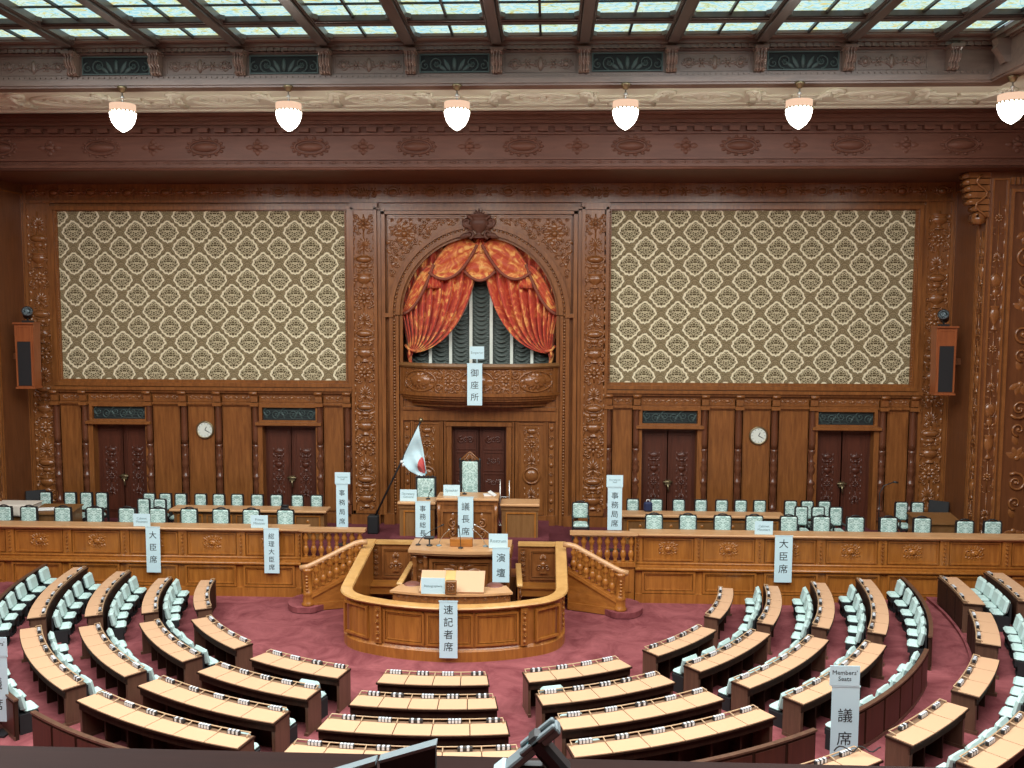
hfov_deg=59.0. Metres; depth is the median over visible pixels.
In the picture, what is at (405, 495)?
sign card
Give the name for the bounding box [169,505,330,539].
desk
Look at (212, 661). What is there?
cushion
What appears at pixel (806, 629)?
chair
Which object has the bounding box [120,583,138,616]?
chair
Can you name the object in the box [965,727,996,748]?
chair
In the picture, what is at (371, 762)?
tablet
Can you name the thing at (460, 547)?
gooseneck microphone
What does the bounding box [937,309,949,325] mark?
spotlight
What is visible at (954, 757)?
chair
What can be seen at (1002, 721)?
chair
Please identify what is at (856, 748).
cable
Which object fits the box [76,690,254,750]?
desk
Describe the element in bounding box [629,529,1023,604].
counter
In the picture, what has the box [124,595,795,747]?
floor
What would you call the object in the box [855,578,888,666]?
desk
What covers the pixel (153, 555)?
hanging banner
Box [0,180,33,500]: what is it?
wall
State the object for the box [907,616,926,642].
chair
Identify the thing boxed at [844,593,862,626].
chair
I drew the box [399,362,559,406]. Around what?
balcony
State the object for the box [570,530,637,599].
balustrade
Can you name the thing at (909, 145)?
cornice
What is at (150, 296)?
fabric panel
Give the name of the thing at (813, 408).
column
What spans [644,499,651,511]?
rucksack
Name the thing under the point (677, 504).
chair
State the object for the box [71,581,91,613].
chair
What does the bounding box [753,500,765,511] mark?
chair
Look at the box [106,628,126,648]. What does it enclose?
chair
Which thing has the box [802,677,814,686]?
chair
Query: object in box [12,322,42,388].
loudspeaker
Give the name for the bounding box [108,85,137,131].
ceiling lamp
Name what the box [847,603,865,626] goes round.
chair
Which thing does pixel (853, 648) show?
chair
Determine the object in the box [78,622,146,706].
desk
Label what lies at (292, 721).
cushion
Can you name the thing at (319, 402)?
column
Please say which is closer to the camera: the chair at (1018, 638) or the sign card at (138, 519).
the chair at (1018, 638)
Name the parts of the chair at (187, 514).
backrest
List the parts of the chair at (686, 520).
backrest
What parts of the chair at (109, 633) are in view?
backrest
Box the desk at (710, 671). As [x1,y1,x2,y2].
[683,628,770,694]
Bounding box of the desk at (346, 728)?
[316,713,509,749]
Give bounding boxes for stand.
[419,570,484,593]
[498,479,509,525]
[878,481,898,528]
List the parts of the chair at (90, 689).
backrest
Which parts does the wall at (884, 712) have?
panel, panel, panel, skirting, panel, panel, panel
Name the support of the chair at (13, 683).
on the floor at (951, 652)
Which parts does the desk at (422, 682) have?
name plate, name plate, rail, name plate, name plate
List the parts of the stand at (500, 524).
post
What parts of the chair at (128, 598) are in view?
backrest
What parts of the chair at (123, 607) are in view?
backrest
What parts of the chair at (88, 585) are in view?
backrest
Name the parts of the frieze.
carved panel, carved panel, carved panel, carved panel, carved panel, carved panel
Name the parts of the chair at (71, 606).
backrest, arm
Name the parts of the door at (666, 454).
handle, transom frame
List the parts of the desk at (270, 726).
panel, name plate, name plate, name plate, rail, name plate, name plate, panel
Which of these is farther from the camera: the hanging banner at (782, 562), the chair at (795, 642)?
the hanging banner at (782, 562)
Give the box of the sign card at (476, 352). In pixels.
[470,346,483,362]
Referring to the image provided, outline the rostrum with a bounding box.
[408,538,516,601]
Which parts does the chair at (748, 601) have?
backrest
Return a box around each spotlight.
[21,306,33,321]
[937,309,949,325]
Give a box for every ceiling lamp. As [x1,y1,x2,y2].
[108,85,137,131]
[274,84,302,131]
[443,83,470,130]
[611,82,639,129]
[784,81,813,128]
[995,75,1023,123]
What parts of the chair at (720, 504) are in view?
backrest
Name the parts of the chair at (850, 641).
backrest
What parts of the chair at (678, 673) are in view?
arm, backrest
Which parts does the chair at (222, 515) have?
backrest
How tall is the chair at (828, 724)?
0.796 m
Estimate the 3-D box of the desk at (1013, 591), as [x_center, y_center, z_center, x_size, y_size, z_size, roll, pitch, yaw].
[12.808,5.527,23.245,0.548,0.824,2.546,1,5,9]
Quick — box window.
[412,281,548,363]
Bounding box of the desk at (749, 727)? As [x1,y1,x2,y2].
[565,704,776,760]
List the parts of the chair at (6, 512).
backrest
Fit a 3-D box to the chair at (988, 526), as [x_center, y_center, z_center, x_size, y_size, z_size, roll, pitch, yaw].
[13.920,4.504,26.015,0.550,1.152,0.620,0,5,2]
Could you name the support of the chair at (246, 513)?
on the floor at (556, 533)
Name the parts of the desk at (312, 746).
name plate, name plate, name plate, name plate, name plate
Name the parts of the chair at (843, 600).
backrest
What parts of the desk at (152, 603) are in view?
panel, rail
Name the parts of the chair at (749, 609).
backrest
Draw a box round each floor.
[0,582,1015,766]
[104,518,907,597]
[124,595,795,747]
[389,520,548,556]
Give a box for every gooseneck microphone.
[416,524,443,545]
[458,525,462,548]
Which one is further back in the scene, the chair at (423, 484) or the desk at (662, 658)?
the chair at (423, 484)
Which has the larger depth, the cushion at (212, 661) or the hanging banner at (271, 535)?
the hanging banner at (271, 535)
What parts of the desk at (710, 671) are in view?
panel, name plate, name plate, rail, name plate, name plate, panel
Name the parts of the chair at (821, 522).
backrest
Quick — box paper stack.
[483,490,496,495]
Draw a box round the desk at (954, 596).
[937,575,985,632]
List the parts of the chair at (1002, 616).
arm, backrest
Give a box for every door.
[85,403,151,517]
[255,404,321,505]
[446,421,511,519]
[636,407,703,510]
[810,409,881,529]
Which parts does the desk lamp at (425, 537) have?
lamp shade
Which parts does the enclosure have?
panel, carved panel, panel, arm rail, arm panel, panel, panel, arm rail, carved panel, panel, panel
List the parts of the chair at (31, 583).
backrest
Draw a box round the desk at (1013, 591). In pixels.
[983,571,1023,625]
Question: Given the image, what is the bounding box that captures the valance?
[403,238,557,315]
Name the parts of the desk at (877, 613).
rail, panel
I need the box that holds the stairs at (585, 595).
[563,542,642,618]
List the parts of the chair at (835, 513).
backrest, seat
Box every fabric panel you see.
[48,205,351,387]
[603,205,925,391]
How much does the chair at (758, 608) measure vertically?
0.796 m
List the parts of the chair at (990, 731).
backrest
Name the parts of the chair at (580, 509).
seat, backrest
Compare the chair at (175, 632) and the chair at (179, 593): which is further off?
the chair at (179, 593)
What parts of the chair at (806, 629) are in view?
backrest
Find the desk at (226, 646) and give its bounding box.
[191,615,252,673]
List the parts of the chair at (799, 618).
backrest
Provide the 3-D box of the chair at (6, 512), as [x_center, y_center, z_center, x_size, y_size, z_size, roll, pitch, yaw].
[-15.406,4.237,27.192,0.550,1.152,0.620,0,5,2]
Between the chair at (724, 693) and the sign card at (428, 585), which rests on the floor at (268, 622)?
the chair at (724, 693)
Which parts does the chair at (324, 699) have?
backrest, arm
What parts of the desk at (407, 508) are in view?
panel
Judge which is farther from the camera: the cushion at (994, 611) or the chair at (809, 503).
the chair at (809, 503)
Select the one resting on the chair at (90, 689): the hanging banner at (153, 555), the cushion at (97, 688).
the cushion at (97, 688)
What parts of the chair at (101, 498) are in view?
backrest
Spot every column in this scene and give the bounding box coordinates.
[48,389,63,503]
[76,390,89,510]
[141,390,155,492]
[177,391,190,504]
[211,391,223,493]
[248,391,258,493]
[313,392,324,506]
[342,392,352,513]
[603,394,612,517]
[631,394,641,509]
[700,394,709,498]
[732,395,744,511]
[768,395,780,511]
[806,395,819,519]
[876,396,890,520]
[905,396,920,520]
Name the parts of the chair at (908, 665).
backrest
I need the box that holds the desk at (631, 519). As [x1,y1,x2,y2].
[622,510,783,543]
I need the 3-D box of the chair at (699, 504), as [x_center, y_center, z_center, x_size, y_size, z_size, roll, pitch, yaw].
[5.924,4.224,28.227,0.430,1.150,0.620,0,5,2]
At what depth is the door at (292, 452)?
30.16 m
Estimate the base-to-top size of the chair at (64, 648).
0.796 m
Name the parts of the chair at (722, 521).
backrest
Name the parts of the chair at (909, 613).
backrest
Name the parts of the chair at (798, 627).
backrest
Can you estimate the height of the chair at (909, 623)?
0.796 m
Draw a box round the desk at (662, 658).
[642,624,716,678]
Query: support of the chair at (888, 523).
on the floor at (556, 533)
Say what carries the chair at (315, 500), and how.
on the floor at (556, 533)
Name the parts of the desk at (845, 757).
name plate, rail, name plate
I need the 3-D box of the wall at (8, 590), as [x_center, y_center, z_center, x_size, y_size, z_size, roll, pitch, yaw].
[-12.816,5.659,23.266,0.326,0.785,4.744,-1,5,-11]
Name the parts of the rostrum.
carved panel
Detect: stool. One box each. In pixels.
[404,581,419,586]
[486,582,503,587]
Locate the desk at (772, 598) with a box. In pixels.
[756,584,781,654]
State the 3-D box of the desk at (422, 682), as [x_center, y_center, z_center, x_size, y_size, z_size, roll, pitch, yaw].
[-1.575,6.289,18.312,2.279,0.824,0.637,0,5,2]
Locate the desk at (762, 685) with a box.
[731,634,828,713]
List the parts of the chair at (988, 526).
backrest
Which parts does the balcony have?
handrail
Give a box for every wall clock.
[196,421,213,438]
[749,427,767,444]
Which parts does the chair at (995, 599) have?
backrest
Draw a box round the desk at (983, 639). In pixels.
[966,609,1000,679]
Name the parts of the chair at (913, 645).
arm, backrest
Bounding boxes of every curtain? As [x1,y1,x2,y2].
[403,238,476,361]
[483,238,555,362]
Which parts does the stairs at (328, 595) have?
handrail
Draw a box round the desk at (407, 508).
[397,497,436,535]
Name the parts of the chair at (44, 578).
backrest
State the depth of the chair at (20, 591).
23.51 m
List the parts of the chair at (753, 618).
backrest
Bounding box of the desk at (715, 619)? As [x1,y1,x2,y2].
[704,586,733,647]
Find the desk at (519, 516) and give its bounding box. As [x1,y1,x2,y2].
[500,499,539,537]
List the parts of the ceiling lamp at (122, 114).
lamp shade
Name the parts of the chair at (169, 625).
backrest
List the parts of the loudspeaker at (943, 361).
frame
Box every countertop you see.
[0,520,310,532]
[629,529,1023,541]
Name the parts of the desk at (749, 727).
panel, name plate, name plate, name plate, rail, name plate, name plate, name plate, panel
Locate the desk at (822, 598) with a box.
[810,581,834,659]
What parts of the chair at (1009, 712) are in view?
backrest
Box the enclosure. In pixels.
[340,539,567,661]
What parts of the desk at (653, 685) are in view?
panel, name plate, name plate, rail, name plate, name plate, name plate, panel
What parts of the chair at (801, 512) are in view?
backrest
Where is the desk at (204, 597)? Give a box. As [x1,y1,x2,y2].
[193,578,216,617]
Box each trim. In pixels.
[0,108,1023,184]
[22,182,955,511]
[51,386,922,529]
[403,406,555,525]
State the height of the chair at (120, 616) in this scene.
0.796 m
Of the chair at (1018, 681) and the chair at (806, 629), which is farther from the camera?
the chair at (806, 629)
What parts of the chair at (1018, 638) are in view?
backrest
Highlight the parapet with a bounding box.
[0,745,945,767]
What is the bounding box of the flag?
[367,418,426,533]
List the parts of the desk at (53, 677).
panel, name plate, rail, name plate, panel, name plate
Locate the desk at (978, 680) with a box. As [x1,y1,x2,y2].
[951,654,999,735]
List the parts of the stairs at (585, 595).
handrail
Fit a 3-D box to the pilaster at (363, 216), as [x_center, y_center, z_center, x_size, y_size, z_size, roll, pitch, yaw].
[-4.799,-0.861,29.522,0.960,11.000,0.295,0,5,2]
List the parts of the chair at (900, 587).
arm, backrest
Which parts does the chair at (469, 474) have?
backrest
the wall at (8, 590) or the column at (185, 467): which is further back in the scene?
the column at (185, 467)
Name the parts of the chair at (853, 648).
backrest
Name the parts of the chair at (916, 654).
backrest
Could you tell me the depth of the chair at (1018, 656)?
19.48 m
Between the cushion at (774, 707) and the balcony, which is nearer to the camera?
the cushion at (774, 707)
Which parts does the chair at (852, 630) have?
backrest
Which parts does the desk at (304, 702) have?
panel, name plate, name plate, name plate, rail, name plate, name plate, panel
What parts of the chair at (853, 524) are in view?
backrest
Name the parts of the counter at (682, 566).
carved panel, panel, carved panel, panel, carved panel, panel, carved panel, panel, carved panel, panel, panel, carved panel, panel, carved panel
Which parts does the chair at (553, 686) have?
backrest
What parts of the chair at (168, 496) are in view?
backrest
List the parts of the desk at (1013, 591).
rail, panel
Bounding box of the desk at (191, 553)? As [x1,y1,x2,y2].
[0,520,310,596]
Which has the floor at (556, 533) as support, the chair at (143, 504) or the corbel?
the chair at (143, 504)
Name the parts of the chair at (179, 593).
backrest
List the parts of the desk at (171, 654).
panel, rail, name plate, panel, name plate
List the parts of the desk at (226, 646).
panel, rail, name plate, name plate, panel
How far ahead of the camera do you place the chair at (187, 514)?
27.14 m
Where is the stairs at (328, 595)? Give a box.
[288,539,367,612]
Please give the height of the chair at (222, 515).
1.152 m
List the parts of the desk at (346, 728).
panel, name plate, name plate, name plate, rail, name plate, name plate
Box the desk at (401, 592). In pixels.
[390,584,512,603]
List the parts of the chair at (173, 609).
backrest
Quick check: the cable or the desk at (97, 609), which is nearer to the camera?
the cable
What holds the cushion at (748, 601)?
on the chair at (748, 601)
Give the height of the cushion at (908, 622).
0.100 m
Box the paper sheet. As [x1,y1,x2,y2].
[38,507,53,510]
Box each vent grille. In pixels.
[82,56,149,74]
[249,55,318,73]
[419,53,488,72]
[592,52,662,71]
[767,51,839,70]
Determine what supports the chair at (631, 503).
on the floor at (556, 533)
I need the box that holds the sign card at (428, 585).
[421,578,444,593]
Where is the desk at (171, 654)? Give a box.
[139,618,202,690]
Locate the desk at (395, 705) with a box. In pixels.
[348,690,497,721]
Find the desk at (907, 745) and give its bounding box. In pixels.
[884,698,968,766]
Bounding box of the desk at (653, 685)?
[535,671,675,727]
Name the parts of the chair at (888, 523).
backrest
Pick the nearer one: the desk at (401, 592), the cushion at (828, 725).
the cushion at (828, 725)
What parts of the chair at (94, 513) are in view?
backrest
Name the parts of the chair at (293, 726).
arm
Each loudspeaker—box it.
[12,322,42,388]
[929,326,960,394]
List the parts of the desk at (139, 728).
panel, name plate, name plate, name plate, rail, name plate, name plate, name plate, panel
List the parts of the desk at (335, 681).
panel, name plate, name plate, rail, name plate, name plate, panel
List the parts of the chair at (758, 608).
backrest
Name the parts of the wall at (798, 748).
panel, panel, panel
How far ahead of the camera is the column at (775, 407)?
29.22 m
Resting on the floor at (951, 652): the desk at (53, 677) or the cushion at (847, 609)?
the desk at (53, 677)
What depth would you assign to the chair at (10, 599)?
22.80 m
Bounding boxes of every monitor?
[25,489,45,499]
[378,738,437,767]
[928,500,949,511]
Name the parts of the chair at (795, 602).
backrest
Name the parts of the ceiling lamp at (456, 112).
lamp shade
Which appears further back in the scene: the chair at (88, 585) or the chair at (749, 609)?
the chair at (88, 585)
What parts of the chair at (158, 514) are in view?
backrest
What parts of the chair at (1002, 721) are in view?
backrest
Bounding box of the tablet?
[336,755,377,767]
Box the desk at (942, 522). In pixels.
[907,512,958,532]
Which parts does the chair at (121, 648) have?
backrest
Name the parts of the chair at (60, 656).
backrest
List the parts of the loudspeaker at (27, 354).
frame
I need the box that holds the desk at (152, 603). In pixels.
[141,576,172,621]
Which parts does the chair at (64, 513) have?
backrest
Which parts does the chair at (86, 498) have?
backrest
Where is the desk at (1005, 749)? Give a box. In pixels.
[955,711,1023,767]
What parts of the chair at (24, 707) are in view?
backrest, arm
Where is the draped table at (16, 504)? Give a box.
[0,500,43,520]
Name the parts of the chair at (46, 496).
backrest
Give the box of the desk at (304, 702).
[196,661,321,736]
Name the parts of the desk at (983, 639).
rail, panel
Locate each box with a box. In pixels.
[445,580,456,594]
[450,537,472,546]
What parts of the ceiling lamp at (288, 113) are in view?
lamp shade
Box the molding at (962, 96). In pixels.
[0,75,1023,112]
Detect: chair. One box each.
[0,504,13,520]
[0,600,17,636]
[0,617,11,645]
[4,591,25,626]
[8,678,16,688]
[8,681,26,700]
[10,687,38,735]
[13,582,35,616]
[19,505,38,520]
[24,574,45,598]
[37,566,56,587]
[39,491,52,504]
[47,631,68,654]
[50,642,72,664]
[51,609,71,644]
[54,505,72,520]
[56,599,76,634]
[57,652,80,674]
[62,590,82,623]
[64,492,77,503]
[66,663,79,675]
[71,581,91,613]
[80,492,93,521]
[80,674,103,696]
[81,572,100,594]
[84,505,103,521]
[95,492,109,521]
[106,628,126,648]
[107,608,125,640]
[109,599,128,633]
[110,637,132,654]
[114,591,132,624]
[117,506,135,521]
[118,645,140,663]
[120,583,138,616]
[127,576,146,607]
[128,654,139,663]
[137,498,150,513]
[141,663,159,681]
[143,493,155,507]
[149,506,167,522]
[153,498,167,518]
[159,493,172,522]
[162,602,179,628]
[163,594,180,626]
[165,586,183,617]
[165,620,185,636]
[168,493,187,522]
[171,578,188,611]
[171,628,182,640]
[179,507,198,522]
[181,637,194,648]
[194,493,207,504]
[194,645,218,668]
[212,493,225,504]
[212,507,229,522]
[231,494,243,505]
[241,507,259,523]
[241,732,260,750]
[251,494,263,505]
[268,706,297,743]
[270,494,282,505]
[276,508,294,523]
[291,494,303,505]
[298,679,327,719]
[310,495,322,506]
[415,475,436,496]
[459,451,480,491]
[535,685,562,719]
[571,500,589,540]
[626,498,638,509]
[645,512,662,528]
[650,499,662,510]
[672,499,684,510]
[672,654,696,694]
[678,513,697,529]
[694,499,707,510]
[701,646,715,657]
[713,513,731,529]
[715,499,727,511]
[717,638,731,650]
[718,674,740,711]
[731,629,743,642]
[734,500,746,511]
[738,612,757,634]
[743,603,761,623]
[745,513,763,529]
[745,586,761,606]
[746,594,761,614]
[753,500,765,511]
[764,657,776,664]
[768,688,794,728]
[777,648,789,659]
[779,514,797,530]
[783,500,801,527]
[789,639,799,651]
[791,619,810,643]
[792,586,809,618]
[794,506,811,530]
[795,594,812,623]
[795,611,812,631]
[796,602,813,622]
[800,500,813,529]
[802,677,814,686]
[811,506,824,524]
[812,514,830,530]
[817,501,835,528]
[820,667,829,677]
[824,721,830,750]
[828,506,845,531]
[833,646,855,664]
[835,656,845,665]
[838,584,857,617]
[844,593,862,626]
[845,515,865,531]
[845,624,865,650]
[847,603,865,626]
[848,613,866,641]
[859,695,873,706]
[874,684,889,697]
[878,515,897,531]
[886,579,906,612]
[888,661,912,684]
[889,672,902,686]
[894,501,907,531]
[894,588,914,621]
[897,651,920,672]
[900,597,920,631]
[904,606,924,639]
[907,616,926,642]
[907,626,926,661]
[910,502,923,511]
[912,516,932,532]
[937,749,966,767]
[954,518,974,532]
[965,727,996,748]
[965,738,982,751]
[970,576,987,594]
[977,582,995,601]
[978,716,1008,737]
[982,519,1001,533]
[983,589,1002,612]
[989,596,1011,631]
[999,693,1023,719]
[1003,613,1023,650]
[1005,687,1023,707]
[1007,622,1023,659]
[1010,686,1022,696]
[1011,637,1023,668]
[1013,652,1023,676]
[1013,676,1023,687]
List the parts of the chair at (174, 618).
backrest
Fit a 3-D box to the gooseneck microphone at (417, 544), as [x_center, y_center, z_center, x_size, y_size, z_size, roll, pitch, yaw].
[-2.187,3.994,23.986,0.788,0.621,0.135,2,5,17]
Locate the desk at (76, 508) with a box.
[38,503,83,521]
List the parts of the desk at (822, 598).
rail, panel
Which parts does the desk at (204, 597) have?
panel, rail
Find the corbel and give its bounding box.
[959,172,990,225]
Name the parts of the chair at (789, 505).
backrest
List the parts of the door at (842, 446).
handle, transom frame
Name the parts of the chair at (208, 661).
backrest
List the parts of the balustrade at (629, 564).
handrail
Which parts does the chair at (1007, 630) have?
backrest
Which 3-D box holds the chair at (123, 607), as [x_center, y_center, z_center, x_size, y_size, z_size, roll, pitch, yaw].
[-10.133,5.835,23.610,0.410,0.796,0.500,-1,5,-13]
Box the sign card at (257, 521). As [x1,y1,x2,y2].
[251,515,267,527]
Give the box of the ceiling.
[0,0,1023,46]
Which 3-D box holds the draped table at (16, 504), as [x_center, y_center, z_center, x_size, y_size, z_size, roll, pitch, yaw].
[-15.493,4.212,28.367,1.332,1.008,0.702,0,5,2]
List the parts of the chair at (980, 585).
backrest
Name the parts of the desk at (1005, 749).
name plate, name plate, name plate, name plate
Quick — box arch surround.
[377,207,581,526]
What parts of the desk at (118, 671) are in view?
panel, name plate, rail, name plate, name plate, panel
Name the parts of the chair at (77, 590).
backrest, arm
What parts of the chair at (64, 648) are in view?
backrest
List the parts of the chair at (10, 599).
backrest, arm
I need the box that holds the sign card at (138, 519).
[133,514,149,525]
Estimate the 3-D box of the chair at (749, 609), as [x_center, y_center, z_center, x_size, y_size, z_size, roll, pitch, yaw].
[6.288,5.897,23.526,0.410,0.796,0.500,2,5,16]
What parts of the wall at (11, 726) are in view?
skirting, panel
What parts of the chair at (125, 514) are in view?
backrest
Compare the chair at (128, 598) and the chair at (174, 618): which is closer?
the chair at (174, 618)
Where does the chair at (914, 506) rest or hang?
on the floor at (556, 533)
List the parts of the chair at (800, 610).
backrest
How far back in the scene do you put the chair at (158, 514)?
27.17 m
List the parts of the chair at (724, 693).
arm, backrest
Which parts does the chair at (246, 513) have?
backrest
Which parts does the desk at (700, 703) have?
panel, name plate, name plate, rail, name plate, name plate, name plate, panel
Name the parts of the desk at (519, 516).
panel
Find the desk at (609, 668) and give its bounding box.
[522,655,631,717]
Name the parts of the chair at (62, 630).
backrest, arm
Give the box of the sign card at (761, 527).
[755,521,772,534]
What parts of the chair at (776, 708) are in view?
arm, backrest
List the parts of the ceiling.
stained glass pane, stained glass pane, stained glass pane, stained glass pane, stained glass pane, stained glass pane, stained glass pane, stained glass pane, stained glass pane, stained glass pane, stained glass pane, stained glass pane, stained glass pane, stained glass pane, stained glass pane, stained glass pane, stained glass pane, stained glass pane, stained glass pane, stained glass pane, stained glass pane, stained glass pane, stained glass pane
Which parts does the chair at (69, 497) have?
backrest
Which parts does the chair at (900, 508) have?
backrest, seat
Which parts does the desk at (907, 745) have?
panel, name plate, rail, name plate, name plate, panel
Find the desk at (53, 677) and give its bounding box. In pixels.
[19,625,86,726]
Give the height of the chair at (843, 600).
0.796 m
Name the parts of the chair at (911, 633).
backrest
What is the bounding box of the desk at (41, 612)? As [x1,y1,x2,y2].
[26,566,88,641]
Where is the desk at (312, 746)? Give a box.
[284,738,520,756]
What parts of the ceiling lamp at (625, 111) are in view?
lamp shade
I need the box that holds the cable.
[834,746,880,752]
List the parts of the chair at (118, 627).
backrest, arm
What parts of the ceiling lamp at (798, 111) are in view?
lamp shade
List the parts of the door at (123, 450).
transom frame, handle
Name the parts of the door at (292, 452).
transom frame, handle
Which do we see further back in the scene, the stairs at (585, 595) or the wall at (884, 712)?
the stairs at (585, 595)
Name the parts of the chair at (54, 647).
backrest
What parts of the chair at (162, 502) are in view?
backrest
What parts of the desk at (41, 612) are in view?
panel, rail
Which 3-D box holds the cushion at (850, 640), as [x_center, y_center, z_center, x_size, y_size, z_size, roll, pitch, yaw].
[7.924,5.991,21.112,0.270,0.100,0.400,3,5,26]
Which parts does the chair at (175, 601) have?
backrest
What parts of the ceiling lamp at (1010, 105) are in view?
lamp shade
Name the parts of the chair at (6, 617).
backrest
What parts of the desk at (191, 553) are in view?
panel, carved panel, panel, carved panel, panel, carved panel, panel, carved panel, panel, carved panel, panel, carved panel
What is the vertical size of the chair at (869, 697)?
0.796 m
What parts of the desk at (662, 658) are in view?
panel, name plate, name plate, rail, name plate, panel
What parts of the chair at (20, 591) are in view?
backrest, arm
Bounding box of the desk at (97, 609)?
[84,570,131,632]
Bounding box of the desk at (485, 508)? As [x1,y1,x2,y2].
[436,492,499,537]
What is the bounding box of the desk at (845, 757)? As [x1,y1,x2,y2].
[801,746,883,765]
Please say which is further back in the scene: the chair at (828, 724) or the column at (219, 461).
the column at (219, 461)
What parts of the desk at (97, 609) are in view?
panel, rail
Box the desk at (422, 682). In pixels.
[376,669,489,696]
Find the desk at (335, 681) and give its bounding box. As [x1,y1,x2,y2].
[249,649,350,712]
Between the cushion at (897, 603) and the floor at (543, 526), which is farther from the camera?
the floor at (543, 526)
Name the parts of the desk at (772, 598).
rail, panel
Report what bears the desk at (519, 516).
on the floor at (543, 526)
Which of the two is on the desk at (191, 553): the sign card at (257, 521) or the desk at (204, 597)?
the sign card at (257, 521)
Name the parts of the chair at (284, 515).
backrest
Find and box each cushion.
[0,623,11,631]
[4,613,17,620]
[12,603,25,610]
[20,595,35,601]
[24,700,38,712]
[31,586,45,592]
[43,578,56,584]
[58,643,68,652]
[59,622,71,629]
[63,611,76,619]
[64,654,72,662]
[69,602,82,609]
[78,593,91,599]
[88,584,100,590]
[94,686,103,693]
[114,620,125,628]
[117,611,128,619]
[119,640,126,647]
[120,603,132,610]
[126,595,138,601]
[133,587,146,593]
[170,606,180,612]
[170,614,179,621]
[172,598,183,604]
[177,590,188,596]
[204,656,218,665]
[290,718,295,725]
[673,666,683,674]
[718,686,730,695]
[738,623,747,631]
[743,615,750,621]
[745,598,754,604]
[746,606,753,613]
[769,700,782,711]
[791,631,801,640]
[792,598,803,605]
[795,606,805,613]
[795,623,803,630]
[796,614,805,621]
[825,721,830,728]
[838,596,850,602]
[844,605,855,612]
[845,636,856,644]
[847,615,858,623]
[848,625,857,633]
[886,591,899,597]
[894,600,906,606]
[897,664,904,672]
[900,609,913,616]
[904,618,916,626]
[907,628,917,636]
[907,639,918,647]
[970,588,980,594]
[977,595,989,601]
[984,601,996,608]
[989,608,1003,615]
[999,706,1012,718]
[1003,626,1017,634]
[1005,696,1016,706]
[1007,634,1021,643]
[1011,643,1023,652]
[1013,652,1023,661]
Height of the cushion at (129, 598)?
0.100 m
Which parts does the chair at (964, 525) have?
backrest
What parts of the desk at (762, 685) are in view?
panel, name plate, name plate, rail, name plate, name plate, panel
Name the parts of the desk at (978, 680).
name plate, panel, rail, panel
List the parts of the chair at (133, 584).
backrest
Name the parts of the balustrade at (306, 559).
handrail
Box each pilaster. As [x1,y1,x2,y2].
[349,187,381,523]
[578,188,609,526]
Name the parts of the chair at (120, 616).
backrest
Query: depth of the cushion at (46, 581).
25.00 m
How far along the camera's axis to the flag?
28.39 m
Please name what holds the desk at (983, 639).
on the floor at (951, 652)
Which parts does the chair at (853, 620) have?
backrest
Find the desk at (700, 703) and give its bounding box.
[554,687,724,756]
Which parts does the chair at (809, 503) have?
backrest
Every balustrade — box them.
[299,527,366,591]
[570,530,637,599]
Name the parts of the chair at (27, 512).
backrest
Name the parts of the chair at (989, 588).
backrest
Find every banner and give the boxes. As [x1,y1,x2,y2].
[0,637,7,737]
[145,526,160,572]
[263,528,279,572]
[335,472,349,545]
[415,501,430,536]
[439,600,457,657]
[458,496,473,536]
[467,363,482,404]
[492,547,509,581]
[607,475,622,551]
[774,535,792,582]
[829,665,860,757]
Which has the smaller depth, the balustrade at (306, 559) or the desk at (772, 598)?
the desk at (772, 598)
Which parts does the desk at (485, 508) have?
carved panel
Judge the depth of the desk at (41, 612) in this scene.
22.71 m
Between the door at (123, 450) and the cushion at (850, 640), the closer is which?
the cushion at (850, 640)
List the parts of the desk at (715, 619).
panel, rail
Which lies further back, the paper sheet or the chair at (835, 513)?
the paper sheet
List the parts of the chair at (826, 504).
backrest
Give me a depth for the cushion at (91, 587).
24.79 m
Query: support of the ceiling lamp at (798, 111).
hanging from the frieze
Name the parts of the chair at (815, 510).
backrest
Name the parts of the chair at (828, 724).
arm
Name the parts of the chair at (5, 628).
arm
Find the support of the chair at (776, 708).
on the floor at (951, 652)
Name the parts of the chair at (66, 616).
backrest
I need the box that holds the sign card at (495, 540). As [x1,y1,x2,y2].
[489,534,507,547]
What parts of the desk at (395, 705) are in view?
name plate, name plate, rail, name plate, name plate, name plate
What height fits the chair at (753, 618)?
0.796 m
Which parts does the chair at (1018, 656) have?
arm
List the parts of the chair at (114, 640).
backrest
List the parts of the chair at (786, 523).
backrest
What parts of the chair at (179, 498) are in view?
backrest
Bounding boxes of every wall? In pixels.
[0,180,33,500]
[0,564,46,601]
[0,691,18,740]
[30,710,126,747]
[51,202,924,528]
[689,728,817,763]
[858,648,928,749]
[900,576,932,670]
[943,171,1023,533]
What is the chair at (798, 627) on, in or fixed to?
on the floor at (268, 622)
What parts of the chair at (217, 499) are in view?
backrest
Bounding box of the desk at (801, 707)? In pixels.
[782,640,886,736]
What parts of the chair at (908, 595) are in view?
backrest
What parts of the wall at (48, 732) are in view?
panel, panel, panel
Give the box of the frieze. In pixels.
[0,18,1023,92]
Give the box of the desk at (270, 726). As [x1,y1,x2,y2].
[137,675,290,751]
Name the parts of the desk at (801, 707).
panel, name plate, name plate, rail, name plate, name plate, panel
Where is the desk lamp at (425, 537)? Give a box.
[424,536,434,546]
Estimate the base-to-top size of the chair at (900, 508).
1.150 m
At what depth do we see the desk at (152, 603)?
23.41 m
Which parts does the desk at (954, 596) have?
rail, panel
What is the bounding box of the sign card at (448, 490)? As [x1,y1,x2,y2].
[443,485,459,495]
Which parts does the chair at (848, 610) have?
backrest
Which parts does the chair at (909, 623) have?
backrest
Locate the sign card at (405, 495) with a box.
[400,489,416,500]
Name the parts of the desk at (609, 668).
panel, name plate, name plate, rail, name plate, name plate, panel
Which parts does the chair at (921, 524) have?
backrest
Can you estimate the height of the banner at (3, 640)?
1.880 m
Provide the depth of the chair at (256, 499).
28.96 m

